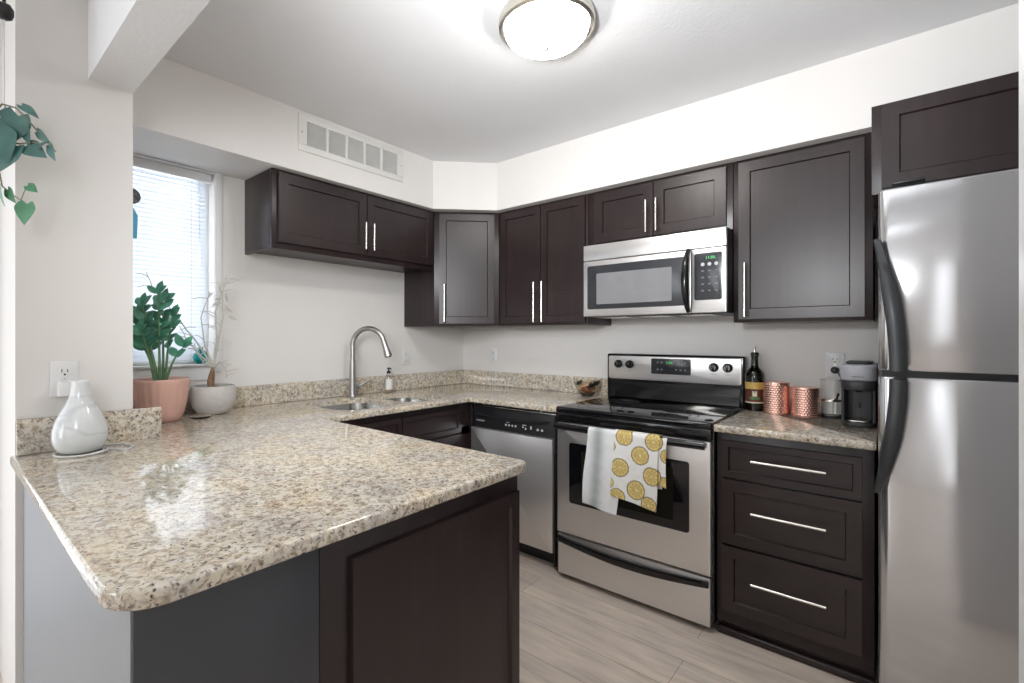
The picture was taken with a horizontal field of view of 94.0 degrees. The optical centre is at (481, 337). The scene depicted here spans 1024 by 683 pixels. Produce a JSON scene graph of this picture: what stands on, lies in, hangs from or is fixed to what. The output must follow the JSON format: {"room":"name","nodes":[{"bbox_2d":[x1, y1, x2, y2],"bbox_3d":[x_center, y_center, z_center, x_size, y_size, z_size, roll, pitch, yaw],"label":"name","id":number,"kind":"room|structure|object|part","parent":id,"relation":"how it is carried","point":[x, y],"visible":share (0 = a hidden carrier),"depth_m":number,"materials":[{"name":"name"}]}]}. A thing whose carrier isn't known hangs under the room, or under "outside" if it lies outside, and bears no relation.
{"room":"kitchen","nodes":[
{"label":"kitchen","id":0,"kind":"room"},
{"bbox_2d":[56,381,70,401],"bbox_3d":[-1.340,0.203,1.546,0.038,0.123,0.055,0,0,41],"label":"power adapter","id":1,"kind":"object","parent":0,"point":[62,387],"visible":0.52,"depth_m":1.52,"materials":[{"name":"white plastic"}]},
{"bbox_2d":[0,0,132,682],"bbox_3d":[-1.550,0.053,1.765,0.550,2.390,0.301,0,0,41],"label":"wall column","id":2,"kind":"structure","parent":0,"point":[66,273],"depth_m":1.57,"materials":[{"name":"white paint"}]},
{"bbox_2d":[50,361,78,397],"bbox_3d":[-1.362,0.136,1.556,0.008,0.116,0.072,0,0,41],"label":"wall outlet","id":3,"kind":"object","parent":2,"relation":"attached to","point":[59,370],"visible":0.65,"depth_m":1.55,"materials":[{"name":"white plastic"}]},
{"bbox_2d":[58,366,71,376],"bbox_3d":[-1.360,0.112,1.554,0.002,0.033,0.035,0,0,41],"label":"socket","id":4,"kind":"object","parent":3,"relation":"attached to","point":[63,371],"depth_m":1.55,"materials":[{"name":"white plastic"}]},
{"bbox_2d":[23,485,131,682],"bbox_3d":[-0.873,0.821,1.204,1.210,0.854,0.300,0,0,41],"label":"wall","id":5,"kind":"structure","parent":0,"point":[69,637],"depth_m":1.06,"materials":[{"name":"grey paint"}]},
{"bbox_2d":[132,548,318,682],"bbox_3d":[-0.412,0.822,0.807,0.005,0.852,0.297,0,0,41],"label":"panel","id":6,"kind":"object","parent":5,"relation":"attached to","point":[261,626],"visible":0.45,"depth_m":0.81,"materials":[{"name":"grey paint"}]},
{"bbox_2d":[16,406,161,455],"bbox_3d":[-1.306,0.308,1.609,0.021,0.109,0.382,0,0,41],"label":"backsplash","id":7,"kind":"structure","parent":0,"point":[33,435],"depth_m":1.64,"materials":[{"name":"stone"}]},
{"bbox_2d":[133,155,462,389],"bbox_3d":[-2.355,0.053,1.360,0.140,2.390,6.600,0,0,41],"label":"wall","id":8,"kind":"structure","parent":0,"point":[297,319],"depth_m":2.77,"materials":[{"name":"white paint"}]},
{"bbox_2d":[133,188,140,203],"bbox_3d":[-1.578,-0.714,2.147,0.005,0.224,0.072,0,0,41],"label":"disc","id":9,"kind":"object","parent":8,"relation":"hanging from","point":[136,195],"visible":0.41,"depth_m":2.16,"materials":[{"name":"grey metal"}]},
{"bbox_2d":[133,208,137,238],"bbox_3d":[-1.582,-0.525,2.142,0.004,0.155,0.063,0,0,41],"label":"glass panel","id":10,"kind":"object","parent":9,"relation":"hanging from","point":[135,216],"visible":0.35,"depth_m":2.16,"materials":[{"name":"blue glass"}]},
{"bbox_2d":[133,172,207,362],"bbox_3d":[-1.579,-0.341,2.313,0.050,0.967,0.447,0,0,41],"label":"window","id":11,"kind":"structure","parent":8,"relation":"in","point":[206,187],"depth_m":2.46,"materials":[{"name":"white paint"}]},
{"bbox_3d":[-1.578,-0.353,2.314,0.004,0.882,0.350,0,0,41],"label":"pane","id":12,"kind":"part","parent":11,"relation":"part of","materials":[{"name":"clear glass"}]},
{"bbox_2d":[133,157,210,365],"bbox_3d":[-1.522,-0.347,2.263,0.046,0.952,0.429,0,0,41],"label":"window blind","id":13,"kind":"object","parent":11,"relation":"attached to","point":[169,245],"visible":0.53,"depth_m":2.30,"materials":[{"name":"white plastic"}]},
{"bbox_3d":[-1.531,0.123,2.257,0.028,0.014,0.409,0,0,41],"label":"rail","id":14,"kind":"part","parent":13,"relation":"part of","materials":[{"name":"white plastic"}]},
{"bbox_3d":[-1.525,-0.802,2.265,0.040,0.041,0.429,0,0,41],"label":"head rail","id":15,"kind":"part","parent":13,"relation":"part of","materials":[{"name":"white plastic"}]},
{"bbox_3d":[-1.579,-0.341,2.313,0.050,0.967,0.447,0,0,41],"label":"frame","id":16,"kind":"part","parent":11,"relation":"part of","materials":[{"name":"white paint"}]},
{"bbox_2d":[133,363,215,380],"bbox_3d":[-1.526,0.172,2.253,0.110,0.082,0.468,0,0,41],"label":"trim","id":17,"kind":"structure","parent":8,"relation":"attached to","point":[195,371],"depth_m":2.30,"materials":[{"name":"white paint"}]},
{"bbox_2d":[192,347,207,363],"bbox_3d":[-1.387,0.090,2.354,0.072,0.080,0.072,0,0,41],"label":"glass ball","id":18,"kind":"object","parent":17,"relation":"on","point":[196,359],"visible":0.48,"depth_m":2.33,"materials":[{"name":"teal glass"}]},
{"bbox_2d":[133,153,221,371],"bbox_3d":[-1.490,-0.344,2.245,0.014,1.033,0.502,0,0,41],"label":"trim","id":19,"kind":"structure","parent":8,"relation":"attached to","point":[218,177],"depth_m":2.42,"materials":[{"name":"white paint"}]},
{"bbox_2d":[133,370,462,412],"bbox_3d":[-0.901,0.310,2.921,0.020,0.105,2.291,0,0,41],"label":"backsplash","id":20,"kind":"structure","parent":8,"relation":"attached to","point":[294,391],"depth_m":2.87,"materials":[{"name":"stone"}]},
{"bbox_2d":[245,167,433,272],"bbox_3d":[-0.764,-0.634,2.819,0.362,0.392,1.088,0,0,41],"label":"upper cabinet","id":21,"kind":"object","parent":8,"relation":"attached to","point":[289,215],"visible":1,"depth_m":2.58,"materials":[{"name":"brown wood"}]},
{"bbox_3d":[-0.832,-0.641,2.536,0.019,0.346,0.516,0,0,41],"label":"door","id":22,"kind":"part","parent":21,"relation":"part of","materials":[{"name":"brown wood"}]},
{"bbox_3d":[-0.660,-0.572,2.692,0.038,0.155,0.011,0,0,41],"label":"handle","id":23,"kind":"part","parent":21,"relation":"part of","materials":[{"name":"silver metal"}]},
{"bbox_3d":[-0.623,-0.572,2.734,0.038,0.155,0.011,0,0,41],"label":"handle","id":24,"kind":"part","parent":21,"relation":"part of","materials":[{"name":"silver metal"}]},
{"bbox_3d":[-0.493,-0.641,2.930,0.019,0.346,0.516,0,0,41],"label":"door","id":25,"kind":"part","parent":21,"relation":"part of","materials":[{"name":"brown wood"}]},
{"bbox_2d":[401,349,409,364],"bbox_3d":[-0.535,0.138,3.356,0.008,0.116,0.072,0,0,41],"label":"wall outlet","id":26,"kind":"object","parent":8,"relation":"attached to","point":[405,353],"visible":1,"depth_m":3.35,"materials":[{"name":"white plastic"}]},
{"bbox_2d":[298,112,402,181],"bbox_3d":[-0.696,-1.032,2.632,0.010,0.188,0.670,0,0,41],"label":"air vent","id":27,"kind":"object","parent":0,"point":[340,146],"visible":1,"depth_m":2.59,"materials":[{"name":"white metal"}]},
{"bbox_2d":[0,552,877,682],"bbox_3d":[-0.953,1.278,0.230,3.740,0.060,6.720,0,0,41],"label":"floor","id":28,"kind":"structure","parent":0,"point":[573,630],"depth_m":1.93,"materials":[{"name":"grey wood"}]},
{"bbox_2d":[341,402,473,448],"bbox_3d":[-0.451,0.821,2.974,0.633,0.854,1.628,0,0,41],"label":"base cabinet","id":29,"kind":"object","parent":28,"relation":"on","point":[449,424],"visible":0.22,"depth_m":2.71,"materials":[{"name":"brown wood"}]},
{"bbox_2d":[10,370,607,610],"bbox_3d":[-0.326,0.324,2.230,1.794,0.140,2.628,0,0,41],"label":"countertop","id":30,"kind":"structure","parent":29,"relation":"on","point":[194,506],"depth_m":1.25,"materials":[{"name":"stone"}]},
{"bbox_2d":[50,380,134,457],"bbox_3d":[-1.240,0.249,1.523,0.162,0.227,0.207,0,0,41],"label":"vase","id":31,"kind":"object","parent":30,"relation":"on","point":[80,427],"visible":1,"depth_m":1.46,"materials":[{"name":"white ceramic"}]},
{"bbox_3d":[-1.238,0.359,1.525,0.162,0.006,0.203,0,0,41],"label":"power cord","id":32,"kind":"part","parent":31,"relation":"part of","materials":[{"name":"white plastic"}]},
{"bbox_2d":[133,280,192,422],"bbox_3d":[-1.418,0.058,2.088,0.236,0.608,0.263,0,0,-38],"label":"potted plant","id":33,"kind":"object","parent":30,"relation":"on","point":[166,392],"visible":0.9,"depth_m":2.04,"materials":[{"name":"green plant"}]},
{"bbox_3d":[-1.395,0.271,2.075,0.215,0.183,0.215,0,0,41],"label":"pot","id":34,"kind":"part","parent":33,"relation":"part of","materials":[{"name":"pink ceramic"}]},
{"bbox_2d":[138,272,243,414],"bbox_3d":[-1.361,0.028,2.268,0.433,0.668,0.200,0,0,-6],"label":"plant","id":35,"kind":"object","parent":30,"relation":"on","point":[211,398],"visible":0.95,"depth_m":2.25,"materials":[{"name":"white ceramic"}]},
{"bbox_3d":[-1.281,0.296,2.276,0.200,0.133,0.200,0,0,41],"label":"pot","id":36,"kind":"part","parent":35,"relation":"part of","materials":[{"name":"white ceramic"}]},
{"bbox_2d":[189,414,211,419],"bbox_3d":[-1.255,0.356,2.128,0.092,0.012,0.092,0,0,41],"label":"saucer","id":37,"kind":"object","parent":30,"relation":"on","point":[201,416],"visible":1,"depth_m":2.13,"materials":[{"name":"white ceramic"}]},
{"bbox_2d":[348,326,391,396],"bbox_3d":[-0.673,0.147,2.930,0.281,0.431,0.124,0,0,10],"label":"faucet","id":38,"kind":"object","parent":30,"relation":"on","point":[353,387],"visible":1,"depth_m":2.90,"materials":[{"name":"silver metal"}]},
{"bbox_3d":[-0.740,0.291,2.964,0.107,0.064,0.031,0,0,-42],"label":"lever","id":39,"kind":"part","parent":38,"relation":"part of","materials":[{"name":"silver metal"}]},
{"bbox_3d":[-0.691,0.034,2.896,0.232,0.206,0.031,0,0,11],"label":"spout","id":40,"kind":"part","parent":38,"relation":"part of","materials":[{"name":"silver metal"}]},
{"bbox_2d":[320,398,427,409],"bbox_3d":[-0.594,0.476,2.736,0.442,0.163,0.745,0,0,41],"label":"sink","id":41,"kind":"object","parent":30,"relation":"in","point":[351,406],"visible":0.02,"depth_m":2.86,"materials":[{"name":"metal"}]},
{"bbox_3d":[-0.703,0.476,2.609,0.442,0.163,0.410,0,0,41],"label":"bowl","id":42,"kind":"part","parent":41,"relation":"part of","materials":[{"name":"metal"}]},
{"bbox_3d":[-0.458,0.476,2.893,0.442,0.163,0.330,0,0,41],"label":"bowl","id":43,"kind":"part","parent":41,"relation":"part of","materials":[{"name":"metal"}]},
{"bbox_2d":[385,367,392,392],"bbox_3d":[-0.611,0.280,3.145,0.058,0.164,0.053,0,0,13],"label":"soap bottle","id":44,"kind":"object","parent":30,"relation":"on","point":[388,378],"visible":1,"depth_m":3.13,"materials":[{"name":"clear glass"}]},
{"bbox_2d":[573,379,600,396],"bbox_3d":[0.652,0.315,2.946,0.172,0.095,0.172,0,0,41],"label":"glass bowl","id":45,"kind":"object","parent":30,"relation":"on","point":[588,387],"visible":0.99,"depth_m":2.90,"materials":[{"name":"beige"}]},
{"bbox_3d":[-0.277,0.858,2.712,0.019,0.550,0.458,0,0,41],"label":"door","id":46,"kind":"part","parent":29,"relation":"part of","materials":[{"name":"brown wood"}]},
{"bbox_2d":[319,476,519,682],"bbox_3d":[-0.529,0.821,1.533,1.160,0.854,0.643,0,0,41],"label":"base cabinet","id":47,"kind":"object","parent":28,"relation":"on","point":[432,594],"visible":0.31,"depth_m":1.13,"materials":[{"name":"brown wood"}]},
{"bbox_2d":[471,403,556,566],"bbox_3d":[0.349,0.823,2.953,0.603,0.849,0.596,0,0,41],"label":"dishwasher","id":48,"kind":"object","parent":28,"relation":"on","point":[529,436],"visible":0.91,"depth_m":2.65,"materials":[{"name":"silver metal"}]},
{"bbox_2d":[557,412,559,570],"bbox_3d":[0.594,0.821,2.752,0.028,0.854,0.560,0,0,41],"label":"end panel","id":49,"kind":"object","parent":28,"relation":"on","point":[557,412],"visible":0.14,"depth_m":2.54,"materials":[{"name":"brown wood"}]},
{"bbox_2d":[553,353,746,627],"bbox_3d":[0.865,0.673,2.454,0.758,1.150,0.712,0,0,41],"label":"range","id":50,"kind":"object","parent":28,"relation":"on","point":[665,559],"visible":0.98,"depth_m":2.25,"materials":[{"name":"silver metal"}]},
{"bbox_3d":[0.813,0.159,2.853,0.048,0.048,0.030,0,0,41],"label":"knob","id":51,"kind":"part","parent":50,"relation":"part of","materials":[{"name":"black plastic"}]},
{"bbox_2d":[582,426,666,515],"bbox_3d":[0.650,0.623,2.183,0.399,0.393,0.061,0,0,41],"label":"kitchen towel","id":52,"kind":"object","parent":50,"relation":"hanging from","point":[630,466],"visible":1,"depth_m":2.17,"materials":[{"name":"fabric"}]},
{"bbox_3d":[0.866,0.159,2.808,0.048,0.048,0.030,0,0,41],"label":"knob","id":53,"kind":"part","parent":50,"relation":"part of","materials":[{"name":"black plastic"}]},
{"bbox_3d":[0.653,0.450,2.210,0.723,0.034,0.065,0,0,41],"label":"handle","id":54,"kind":"part","parent":50,"relation":"part of","materials":[{"name":"black metal"}]},
{"bbox_3d":[0.670,1.051,2.230,0.733,0.058,0.022,0,0,41],"label":"handle","id":55,"kind":"part","parent":50,"relation":"part of","materials":[{"name":"black metal"}]},
{"bbox_3d":[0.689,1.117,2.252,0.741,0.206,0.036,0,0,41],"label":"drawer","id":56,"kind":"part","parent":50,"relation":"part of","materials":[{"name":"silver metal"}]},
{"bbox_3d":[0.687,0.723,2.250,0.745,0.565,0.040,0,0,41],"label":"oven door","id":57,"kind":"part","parent":50,"relation":"part of","materials":[{"name":"silver metal"}]},
{"bbox_2d":[556,396,743,429],"bbox_3d":[0.857,0.372,2.445,0.758,0.029,0.576,0,0,41],"label":"cooktop","id":58,"kind":"object","parent":50,"relation":"in","point":[651,411],"depth_m":2.35,"materials":[{"name":"black glass"}]},
{"bbox_3d":[1.055,0.164,2.664,0.218,0.088,0.002,0,0,41],"label":"display panel","id":59,"kind":"part","parent":50,"relation":"part of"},
{"bbox_3d":[1.052,0.179,2.672,0.727,0.138,0.006,0,0,41],"label":"control panel","id":60,"kind":"part","parent":50,"relation":"part of","materials":[{"name":"silver metal"}]},
{"bbox_3d":[1.216,0.159,2.506,0.048,0.048,0.030,0,0,41],"label":"knob","id":61,"kind":"part","parent":50,"relation":"part of","materials":[{"name":"black plastic"}]},
{"bbox_3d":[1.268,0.159,2.461,0.048,0.048,0.030,0,0,41],"label":"knob","id":62,"kind":"part","parent":50,"relation":"part of","materials":[{"name":"black plastic"}]},
{"bbox_2d":[717,432,877,682],"bbox_3d":[1.372,0.821,2.059,0.520,0.854,0.653,0,0,41],"label":"base cabinet","id":63,"kind":"object","parent":28,"relation":"on","point":[797,522],"visible":0.94,"depth_m":1.83,"materials":[{"name":"brown wood"}]},
{"bbox_3d":[1.171,0.986,1.826,0.246,0.011,0.038,0,0,41],"label":"handle","id":64,"kind":"part","parent":63,"relation":"part of","materials":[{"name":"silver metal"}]},
{"bbox_3d":[1.171,0.705,1.826,0.246,0.011,0.038,0,0,41],"label":"handle","id":65,"kind":"part","parent":63,"relation":"part of","materials":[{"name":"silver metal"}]},
{"bbox_3d":[1.171,0.496,1.826,0.246,0.011,0.038,0,0,41],"label":"handle","id":66,"kind":"part","parent":63,"relation":"part of","materials":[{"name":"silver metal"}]},
{"bbox_3d":[1.185,1.004,1.852,0.461,0.273,0.019,0,0,41],"label":"drawer","id":67,"kind":"part","parent":63,"relation":"part of","materials":[{"name":"brown wood"}]},
{"bbox_3d":[1.185,0.724,1.852,0.461,0.267,0.019,0,0,41],"label":"drawer","id":68,"kind":"part","parent":63,"relation":"part of","materials":[{"name":"brown wood"}]},
{"bbox_3d":[1.185,0.505,1.852,0.461,0.150,0.019,0,0,41],"label":"drawer","id":69,"kind":"part","parent":63,"relation":"part of","materials":[{"name":"brown wood"}]},
{"bbox_2d":[714,409,877,450],"bbox_3d":[1.379,0.379,2.063,0.524,0.031,0.653,0,0,41],"label":"countertop","id":70,"kind":"structure","parent":63,"relation":"on","point":[824,431],"depth_m":1.90,"materials":[{"name":"stone"}]},
{"bbox_2d":[745,346,763,410],"bbox_3d":[1.357,0.202,2.369,0.084,0.320,0.085,0,0,41],"label":"bottle","id":71,"kind":"object","parent":70,"relation":"on","point":[754,377],"visible":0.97,"depth_m":2.34,"materials":[{"name":"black glass"}]},
{"bbox_2d":[763,381,790,414],"bbox_3d":[1.407,0.287,2.275,0.114,0.151,0.114,0,0,41],"label":"copper canister","id":72,"kind":"object","parent":70,"relation":"on","point":[776,394],"visible":1,"depth_m":2.23,"materials":[{"name":"orange metal"}]},
{"bbox_3d":[1.407,0.216,2.275,0.114,0.010,0.114,0,0,41],"label":"lid","id":73,"kind":"part","parent":72,"relation":"part of","materials":[{"name":"orange metal"}]},
{"bbox_2d":[791,386,820,417],"bbox_3d":[1.486,0.295,2.187,0.114,0.135,0.114,0,0,41],"label":"copper canister","id":74,"kind":"object","parent":70,"relation":"on","point":[805,400],"visible":1,"depth_m":2.15,"materials":[{"name":"orange metal"}]},
{"bbox_3d":[1.486,0.232,2.187,0.114,0.010,0.114,0,0,41],"label":"lid","id":75,"kind":"part","parent":74,"relation":"part of","materials":[{"name":"orange metal"}]},
{"bbox_2d":[820,379,841,418],"bbox_3d":[1.572,0.276,2.144,0.085,0.172,0.117,0,0,41],"label":"glass carafe","id":76,"kind":"object","parent":70,"relation":"on","point":[830,399],"visible":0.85,"depth_m":2.13,"materials":[{"name":"white"}]},
{"bbox_2d":[840,360,878,427],"bbox_3d":[1.593,0.232,2.007,0.119,0.261,0.273,0,0,41],"label":"coffee maker","id":77,"kind":"object","parent":70,"relation":"on","point":[859,382],"visible":0.99,"depth_m":1.95,"materials":[{"name":"grey plastic"}]},
{"bbox_2d":[847,417,870,422],"bbox_3d":[1.547,0.340,1.955,0.075,0.006,0.092,0,0,41],"label":"drip tray","id":78,"kind":"object","parent":77,"relation":"on","point":[849,419],"depth_m":1.95,"materials":[{"name":"silver metal"}]},
{"bbox_3d":[1.593,0.144,2.008,0.119,0.066,0.272,0,0,41],"label":"lid","id":79,"kind":"part","parent":77,"relation":"part of","materials":[{"name":"grey plastic"}]},
{"bbox_3d":[1.611,0.106,2.029,0.087,0.010,0.175,0,0,41],"label":"lid handle","id":80,"kind":"part","parent":77,"relation":"part of","materials":[{"name":"black plastic"}]},
{"bbox_3d":[1.200,1.233,1.860,0.520,0.030,0.026,0,0,41],"label":"moulding","id":81,"kind":"part","parent":63,"relation":"part of","materials":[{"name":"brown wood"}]},
{"bbox_2d":[873,168,1018,682],"bbox_3d":[1.782,0.371,1.548,0.774,1.746,0.832,0,0,41],"label":"refrigerator","id":82,"kind":"object","parent":28,"relation":"on","point":[946,485],"visible":1,"depth_m":1.43,"materials":[{"name":"silver metal"}]},
{"bbox_3d":[1.277,0.312,1.490,0.084,0.368,0.086,0,0,41],"label":"handle","id":83,"kind":"part","parent":82,"relation":"part of","materials":[{"name":"grey plastic"}]},
{"bbox_3d":[1.277,-0.104,1.490,0.084,0.416,0.086,0,0,41],"label":"handle","id":84,"kind":"part","parent":82,"relation":"part of","materials":[{"name":"grey plastic"}]},
{"bbox_3d":[1.591,0.659,1.317,0.761,1.067,0.094,0,0,41],"label":"fridge door","id":85,"kind":"part","parent":82,"relation":"part of","materials":[{"name":"silver metal"}]},
{"bbox_3d":[1.591,-0.184,1.317,0.761,0.580,0.094,0,0,41],"label":"freezer door","id":86,"kind":"part","parent":82,"relation":"part of","materials":[{"name":"silver metal"}]},
{"bbox_2d":[0,0,1018,162],"bbox_3d":[-0.953,-1.182,0.230,3.740,0.080,6.720,0,0,41],"label":"ceiling","id":87,"kind":"structure","parent":0,"point":[434,80],"depth_m":1.93,"materials":[{"name":"white paint"}]},
{"bbox_2d":[0,0,55,224],"bbox_3d":[-1.379,-0.736,1.414,0.249,0.812,0.104,0,0,-11],"label":"hanging plant","id":88,"kind":"object","parent":87,"relation":"hanging from","point":[13,127],"visible":1,"depth_m":1.40,"materials":[{"name":"green plant"}]},
{"bbox_2d":[88,0,209,92],"bbox_3d":[-0.187,-1.006,0.705,2.900,0.272,0.125,0,0,41],"label":"beam","id":89,"kind":"structure","parent":87,"relation":"attached to","point":[127,39],"depth_m":1.42,"materials":[{"name":"white paint"}]},
{"bbox_2d":[498,0,594,59],"bbox_3d":[0.229,-1.078,1.693,0.340,0.126,0.340,0,0,41],"label":"ceiling light","id":90,"kind":"object","parent":87,"relation":"attached to","point":[533,29],"visible":1,"depth_m":1.62,"materials":[{"name":"white glass"}]},
{"bbox_2d":[133,3,1018,212],"bbox_3d":[0.403,-0.987,1.809,3.450,0.310,2.317,0,0,41],"label":"soffit","id":91,"kind":"structure","parent":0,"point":[184,115],"depth_m":2.18,"materials":[{"name":"white paint"}]},
{"bbox_2d":[463,209,877,448],"bbox_3d":[1.202,0.053,2.729,3.740,2.390,0.120,0,0,41],"label":"wall","id":92,"kind":"structure","parent":0,"point":[794,353],"depth_m":2.73,"materials":[{"name":"white paint"}]},
{"bbox_2d":[404,212,508,327],"bbox_3d":[-0.115,-0.452,3.382,0.609,0.756,0.609,0,0,41],"label":"upper cabinet","id":93,"kind":"object","parent":92,"relation":"attached to","point":[462,289],"visible":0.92,"depth_m":3.16,"materials":[{"name":"brown wood"}]},
{"bbox_3d":[-0.245,-0.224,3.118,0.011,0.250,0.038,0,0,-4],"label":"handle","id":94,"kind":"part","parent":93,"relation":"part of","materials":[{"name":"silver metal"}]},
{"bbox_3d":[-0.098,-0.452,3.158,0.364,0.724,0.019,0,0,-4],"label":"door","id":95,"kind":"part","parent":93,"relation":"part of","materials":[{"name":"brown wood"}]},
{"bbox_2d":[490,348,497,362],"bbox_3d":[0.091,0.138,3.602,0.072,0.116,0.008,0,0,41],"label":"wall outlet","id":96,"kind":"object","parent":92,"relation":"attached to","point":[493,351],"visible":1,"depth_m":3.60,"materials":[{"name":"white plastic"}]},
{"bbox_2d":[463,370,607,394],"bbox_3d":[0.327,0.310,3.389,1.268,0.105,0.020,0,0,41],"label":"backsplash","id":97,"kind":"structure","parent":92,"relation":"attached to","point":[506,379],"depth_m":3.37,"materials":[{"name":"stone"}]},
{"bbox_2d":[499,194,610,326],"bbox_3d":[0.446,-0.452,3.062,0.656,0.756,0.362,0,0,41],"label":"upper cabinet","id":98,"kind":"object","parent":92,"relation":"attached to","point":[541,246],"visible":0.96,"depth_m":2.92,"materials":[{"name":"brown wood"}]},
{"bbox_3d":[0.247,-0.451,3.057,0.316,0.726,0.019,0,0,41],"label":"door","id":99,"kind":"part","parent":98,"relation":"part of","materials":[{"name":"brown wood"}]},
{"bbox_3d":[0.327,-0.218,2.950,0.011,0.250,0.038,0,0,41],"label":"handle","id":100,"kind":"part","parent":98,"relation":"part of","materials":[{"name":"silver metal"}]},
{"bbox_3d":[0.371,-0.218,2.912,0.011,0.250,0.038,0,0,41],"label":"handle","id":101,"kind":"part","parent":98,"relation":"part of","materials":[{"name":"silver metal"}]},
{"bbox_3d":[0.484,-0.451,2.853,0.303,0.726,0.019,0,0,41],"label":"door","id":102,"kind":"part","parent":98,"relation":"part of","materials":[{"name":"brown wood"}]},
{"bbox_2d":[588,162,733,245],"bbox_3d":[0.983,-0.671,2.598,0.759,0.318,0.362,0,0,41],"label":"upper cabinet","id":103,"kind":"object","parent":92,"relation":"attached to","point":[701,199],"visible":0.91,"depth_m":2.45,"materials":[{"name":"brown wood"}]},
{"bbox_3d":[0.771,-0.672,2.605,0.337,0.280,0.019,0,0,41],"label":"door","id":104,"kind":"part","parent":103,"relation":"part of","materials":[{"name":"brown wood"}]},
{"bbox_3d":[0.860,-0.632,2.490,0.011,0.170,0.038,0,0,41],"label":"handle","id":105,"kind":"part","parent":103,"relation":"part of","materials":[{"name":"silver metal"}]},
{"bbox_3d":[0.900,-0.632,2.455,0.011,0.170,0.038,0,0,41],"label":"handle","id":106,"kind":"part","parent":103,"relation":"part of","materials":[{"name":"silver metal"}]},
{"bbox_2d":[584,227,733,318],"bbox_3d":[0.956,-0.309,2.555,0.739,0.399,0.461,0,0,41],"label":"microwave","id":107,"kind":"object","parent":103,"relation":"attached to","point":[686,274],"visible":1,"depth_m":2.38,"materials":[{"name":"silver metal"}]},
{"bbox_3d":[0.792,-0.268,2.482,0.574,0.303,0.018,0,0,41],"label":"door","id":108,"kind":"part","parent":107,"relation":"part of","materials":[{"name":"silver metal"}]},
{"bbox_3d":[0.851,-0.466,2.431,0.731,0.085,0.018,0,0,41],"label":"panel","id":109,"kind":"part","parent":107,"relation":"part of","materials":[{"name":"silver metal"}]},
{"bbox_3d":[0.976,-0.272,2.277,0.035,0.308,0.067,0,0,41],"label":"handle","id":110,"kind":"part","parent":107,"relation":"part of","materials":[{"name":"black plastic"}]},
{"bbox_3d":[1.070,-0.268,2.243,0.154,0.303,0.018,0,0,41],"label":"control panel","id":111,"kind":"part","parent":107,"relation":"part of","materials":[{"name":"silver metal"}]},
{"bbox_3d":[1.033,-0.672,2.379,0.346,0.280,0.019,0,0,41],"label":"door","id":112,"kind":"part","parent":103,"relation":"part of","materials":[{"name":"brown wood"}]},
{"bbox_2d":[734,132,874,323],"bbox_3d":[1.466,-0.450,2.182,0.511,0.760,0.362,0,0,41],"label":"upper cabinet","id":113,"kind":"object","parent":92,"relation":"attached to","point":[804,217],"visible":0.93,"depth_m":2.06,"materials":[{"name":"brown wood"}]},
{"bbox_3d":[1.210,-0.218,2.189,0.011,0.250,0.038,0,0,41],"label":"handle","id":114,"kind":"part","parent":113,"relation":"part of","materials":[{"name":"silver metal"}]},
{"bbox_2d":[826,352,844,376],"bbox_3d":[1.664,0.130,2.245,0.072,0.116,0.008,0,0,41],"label":"wall outlet","id":115,"kind":"object","parent":92,"relation":"attached to","point":[832,359],"visible":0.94,"depth_m":2.25,"materials":[{"name":"white plastic"}]},
{"bbox_2d":[830,356,839,362],"bbox_3d":[1.663,0.106,2.243,0.035,0.033,0.002,0,0,41],"label":"socket","id":116,"kind":"object","parent":115,"relation":"attached to","point":[833,359],"depth_m":2.24,"materials":[{"name":"white plastic"}]},
{"bbox_2d":[831,367,840,378],"bbox_3d":[1.658,0.243,2.215,0.034,0.211,0.074,0,0,-7],"label":"plug","id":117,"kind":"object","parent":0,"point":[834,370],"visible":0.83,"depth_m":2.22,"materials":[{"name":"black plastic"}]},
{"bbox_2d":[871,71,1018,208],"bbox_3d":[1.798,-0.661,1.484,0.900,0.314,0.263,0,0,41],"label":"upper cabinet","id":118,"kind":"object","parent":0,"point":[971,129],"visible":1,"depth_m":1.56,"materials":[{"name":"brown wood"}]},
{"bbox_2d":[1019,0,1023,682],"bbox_3d":[1.120,0.053,0.527,0.689,2.390,0.118,0,0,41],"label":"wall","id":119,"kind":"structure","parent":0,"point":[1021,2],"depth_m":0.78,"materials":[{"name":"white paint"}]}
]}

